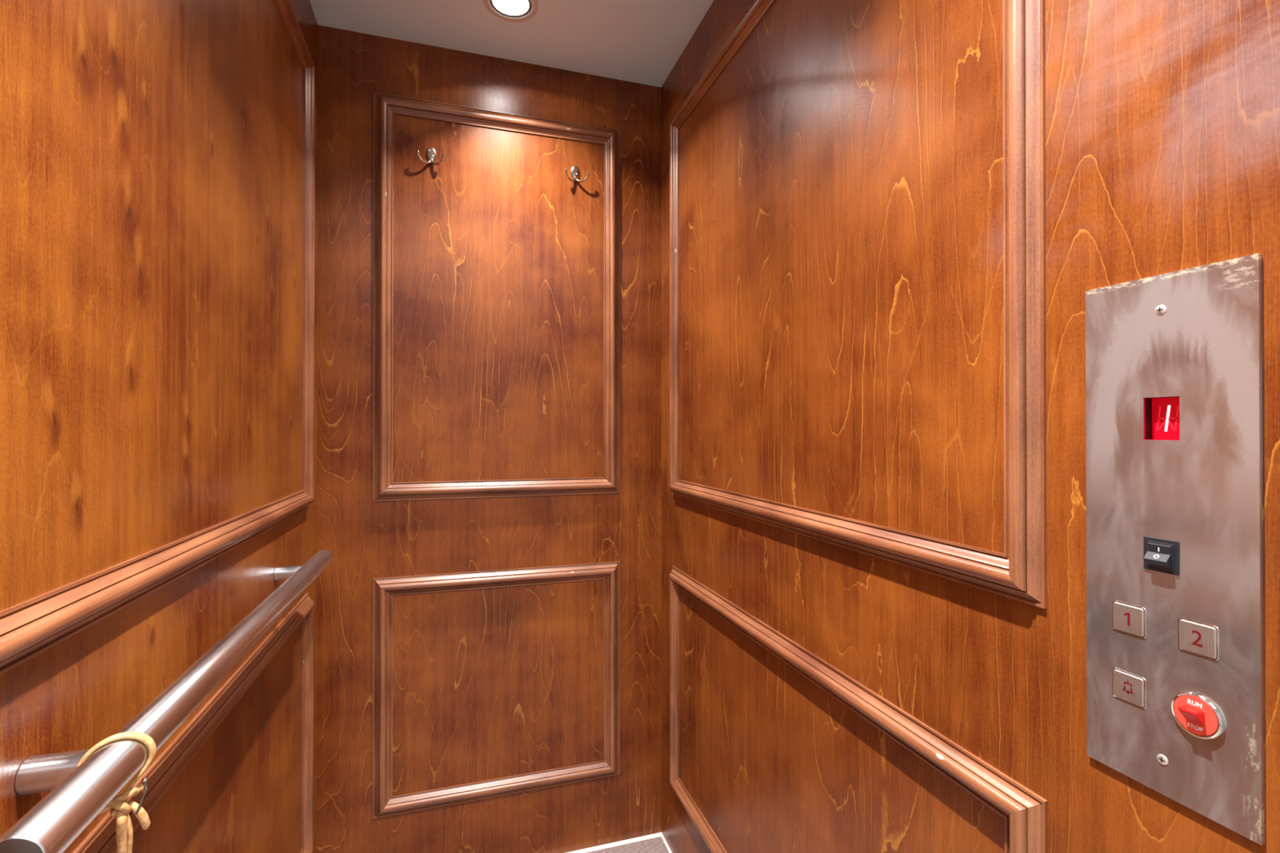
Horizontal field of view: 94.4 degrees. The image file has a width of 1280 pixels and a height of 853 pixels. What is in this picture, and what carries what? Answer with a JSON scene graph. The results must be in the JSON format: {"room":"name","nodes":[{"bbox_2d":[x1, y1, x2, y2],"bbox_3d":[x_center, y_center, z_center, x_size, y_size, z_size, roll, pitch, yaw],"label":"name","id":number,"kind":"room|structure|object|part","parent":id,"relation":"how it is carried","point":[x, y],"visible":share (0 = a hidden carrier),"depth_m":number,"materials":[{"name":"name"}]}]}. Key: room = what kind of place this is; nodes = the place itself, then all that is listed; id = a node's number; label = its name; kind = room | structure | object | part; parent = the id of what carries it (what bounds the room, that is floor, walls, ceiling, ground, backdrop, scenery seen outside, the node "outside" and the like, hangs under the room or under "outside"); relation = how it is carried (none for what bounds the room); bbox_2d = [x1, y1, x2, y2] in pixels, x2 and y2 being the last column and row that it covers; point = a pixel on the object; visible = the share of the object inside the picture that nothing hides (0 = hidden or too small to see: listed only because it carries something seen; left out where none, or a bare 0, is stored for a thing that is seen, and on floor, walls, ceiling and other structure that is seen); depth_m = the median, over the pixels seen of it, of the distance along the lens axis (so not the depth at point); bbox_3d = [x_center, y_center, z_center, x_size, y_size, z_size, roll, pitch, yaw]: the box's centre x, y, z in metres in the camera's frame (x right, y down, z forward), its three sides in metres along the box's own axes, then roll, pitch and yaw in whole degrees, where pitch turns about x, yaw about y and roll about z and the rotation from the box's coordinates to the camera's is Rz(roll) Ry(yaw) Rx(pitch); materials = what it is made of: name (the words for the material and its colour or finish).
{"room":"elevator interior","nodes":[
{"label":"elevator interior","id":0,"kind":"room"},
{"bbox_2d":[0,0,317,852],"bbox_3d":[-0.586,0.089,0.773,0.020,2.130,1.415,0,0,-17],"label":"wall","id":1,"kind":"structure","parent":0,"point":[152,151],"depth_m":0.66,"materials":[{"name":"brown wood"}]},
{"bbox_2d":[0,0,315,675],"bbox_3d":[-0.565,-0.325,0.771,0.018,1.015,1.205,0,0,-17],"label":"trim","id":2,"kind":"structure","parent":1,"relation":"attached to","point":[29,628],"depth_m":0.72,"materials":[{"name":"brown wood"}]},
{"bbox_3d":[-0.565,0.160,0.769,0.018,0.045,1.205,0,0,-17],"label":"rail","id":3,"kind":"part","parent":2,"relation":"part of","materials":[{"name":"brown wood"}]},
{"bbox_3d":[-0.565,-0.810,0.773,0.018,0.045,1.205,0,0,-17],"label":"rail","id":4,"kind":"part","parent":2,"relation":"part of","materials":[{"name":"brown wood"}]},
{"bbox_2d":[0,549,333,852],"bbox_3d":[-0.545,0.274,0.801,0.074,0.035,0.921,0,0,-17],"label":"handrail","id":5,"kind":"object","parent":1,"relation":"attached to","point":[77,795],"visible":1,"depth_m":0.47,"materials":[{"name":"metal"}]},
{"bbox_2d":[76,731,155,852],"bbox_3d":[-0.424,0.330,0.480,0.043,0.159,0.030,0,0,-17],"label":"rope","id":6,"kind":"object","parent":5,"relation":"attached to","point":[118,806],"visible":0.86,"depth_m":0.48,"materials":[{"name":"beige fabric"}]},
{"bbox_3d":[-0.413,0.306,0.491,0.004,0.024,0.013,0,0,-12],"label":"cord","id":7,"kind":"part","parent":6,"relation":"part of","materials":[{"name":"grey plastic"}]},
{"bbox_2d":[71,592,314,852],"bbox_3d":[-0.565,0.669,0.767,0.018,0.592,1.205,0,0,-17],"label":"trim","id":8,"kind":"structure","parent":1,"relation":"attached to","point":[162,773],"depth_m":0.87,"materials":[{"name":"brown wood"}]},
{"bbox_3d":[-0.565,0.943,0.765,0.018,0.045,1.205,0,0,-17],"label":"rail","id":9,"kind":"part","parent":8,"relation":"part of","materials":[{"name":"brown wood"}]},
{"bbox_2d":[315,25,661,852],"bbox_3d":[-0.363,0.092,1.573,0.882,2.130,0.020,0,0,-17],"label":"wall","id":10,"kind":"structure","parent":0,"point":[499,255],"depth_m":1.55,"materials":[{"name":"brown wood"}]},
{"bbox_2d":[416,146,444,164],"bbox_3d":[-0.528,-0.688,1.499,0.068,0.050,0.032,0,0,-17],"label":"coat hook","id":11,"kind":"object","parent":10,"relation":"attached to","point":[431,154],"visible":1,"depth_m":1.51,"materials":[{"name":"silver metal"}]},
{"bbox_3d":[-0.532,-0.693,1.511,0.026,0.041,0.004,0,0,-17],"label":"hook plate","id":12,"kind":"part","parent":11,"relation":"part of","materials":[{"name":"silver metal"}]},
{"bbox_2d":[372,561,619,818],"bbox_3d":[-0.357,0.673,1.552,0.633,0.592,0.018,0,0,-17],"label":"trim","id":13,"kind":"structure","parent":10,"relation":"attached to","point":[384,803],"depth_m":1.53,"materials":[{"name":"brown wood"}]},
{"bbox_3d":[-0.357,0.399,1.554,0.633,0.045,0.018,0,0,-17],"label":"rail","id":14,"kind":"part","parent":13,"relation":"part of","materials":[{"name":"brown wood"}]},
{"bbox_3d":[-0.357,0.946,1.551,0.633,0.045,0.018,0,0,-17],"label":"rail","id":15,"kind":"part","parent":13,"relation":"part of","materials":[{"name":"brown wood"}]},
{"bbox_2d":[373,92,619,501],"bbox_3d":[-0.357,-0.322,1.557,0.633,1.015,0.018,0,0,-17],"label":"trim","id":16,"kind":"structure","parent":10,"relation":"attached to","point":[385,105],"depth_m":1.52,"materials":[{"name":"brown wood"}]},
{"bbox_3d":[-0.357,0.163,1.555,0.633,0.045,0.018,0,0,-17],"label":"rail","id":17,"kind":"part","parent":16,"relation":"part of","materials":[{"name":"brown wood"}]},
{"bbox_3d":[-0.357,-0.807,1.559,0.633,0.045,0.018,0,0,-17],"label":"rail","id":18,"kind":"part","parent":16,"relation":"part of","materials":[{"name":"brown wood"}]},
{"bbox_2d":[564,165,589,182],"bbox_3d":[-0.173,-0.690,1.610,0.068,0.050,0.032,0,0,-17],"label":"coat hook","id":19,"kind":"object","parent":10,"relation":"attached to","point":[575,171],"visible":1,"depth_m":1.62,"materials":[{"name":"silver metal"}]},
{"bbox_3d":[-0.177,-0.694,1.621,0.026,0.041,0.004,0,0,-17],"label":"hook plate","id":20,"kind":"part","parent":19,"relation":"part of","materials":[{"name":"silver metal"}]},
{"bbox_2d":[309,0,713,87],"bbox_3d":[-0.152,-0.986,0.902,0.882,0.020,1.395,0,0,-17],"label":"ceiling","id":21,"kind":"structure","parent":0,"point":[642,42],"depth_m":1.45,"materials":[{"name":"paint"}]},
{"bbox_2d":[483,0,537,22],"bbox_3d":[-0.297,-0.974,1.362,0.124,0.007,0.124,0,0,-17],"label":"recessed light","id":22,"kind":"object","parent":21,"relation":"in","point":[513,7],"visible":1,"depth_m":1.38,"materials":[{"name":"grey metal"}]},
{"bbox_2d":[566,832,671,852],"bbox_3d":[-0.151,1.169,0.888,0.922,0.030,1.445,0,0,-17],"label":"floor","id":23,"kind":"structure","parent":0,"point":[658,834],"depth_m":1.64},
{"bbox_2d":[586,836,669,852],"bbox_3d":[-0.149,1.151,0.883,0.864,0.005,1.373,0,0,-17],"label":"carpet","id":24,"kind":"object","parent":23,"relation":"on","point":[655,845],"visible":1,"depth_m":1.62,"materials":[{"name":"carpet"}]},
{"bbox_2d":[661,0,1279,852],"bbox_3d":[0.276,0.090,1.041,0.020,2.130,1.415,0,0,-17],"label":"wall","id":25,"kind":"structure","parent":0,"point":[841,177],"depth_m":0.78,"materials":[{"name":"brown wood"}]},
{"bbox_2d":[669,0,1047,608],"bbox_3d":[0.239,-0.324,1.097,0.018,1.015,1.061,0,0,-17],"label":"trim","id":26,"kind":"structure","parent":25,"relation":"attached to","point":[1019,574],"depth_m":0.61,"materials":[{"name":"brown wood"}]},
{"bbox_3d":[0.239,-0.809,1.099,0.018,0.045,1.061,0,0,-17],"label":"rail","id":27,"kind":"part","parent":26,"relation":"part of","materials":[{"name":"brown wood"}]},
{"bbox_3d":[0.239,0.161,1.095,0.018,0.045,1.061,0,0,-17],"label":"rail","id":28,"kind":"part","parent":26,"relation":"part of","materials":[{"name":"brown wood"}]},
{"bbox_2d":[669,565,1047,852],"bbox_3d":[0.239,0.671,1.092,0.018,0.592,1.061,0,0,-17],"label":"trim","id":29,"kind":"structure","parent":25,"relation":"attached to","point":[1024,812],"depth_m":0.83,"materials":[{"name":"brown wood"}]},
{"bbox_3d":[0.239,0.944,1.091,0.018,0.045,1.061,0,0,-17],"label":"rail","id":30,"kind":"part","parent":29,"relation":"part of","materials":[{"name":"brown wood"}]},
{"bbox_2d":[1085,253,1264,844],"bbox_3d":[0.433,0.089,0.491,0.023,0.431,0.124,0,0,-12],"label":"control panel","id":31,"kind":"object","parent":25,"relation":"attached to","point":[1175,608],"visible":1,"depth_m":0.48,"materials":[{"name":"silver metal"}]},
{"bbox_2d":[1142,536,1178,575],"bbox_3d":[0.428,0.107,0.490,0.009,0.028,0.025,0,0,-17],"label":"rocker switch","id":32,"kind":"object","parent":31,"relation":"attached to","point":[1160,553],"depth_m":0.49,"materials":[{"name":"black plastic"}]},
{"bbox_2d":[1170,690,1224,739],"bbox_3d":[0.438,0.227,0.467,0.004,0.034,0.034,0,0,-17],"label":"switch","id":33,"kind":"object","parent":31,"relation":"attached to","point":[1194,714],"depth_m":0.46,"materials":[{"name":"red plastic"}]}
]}

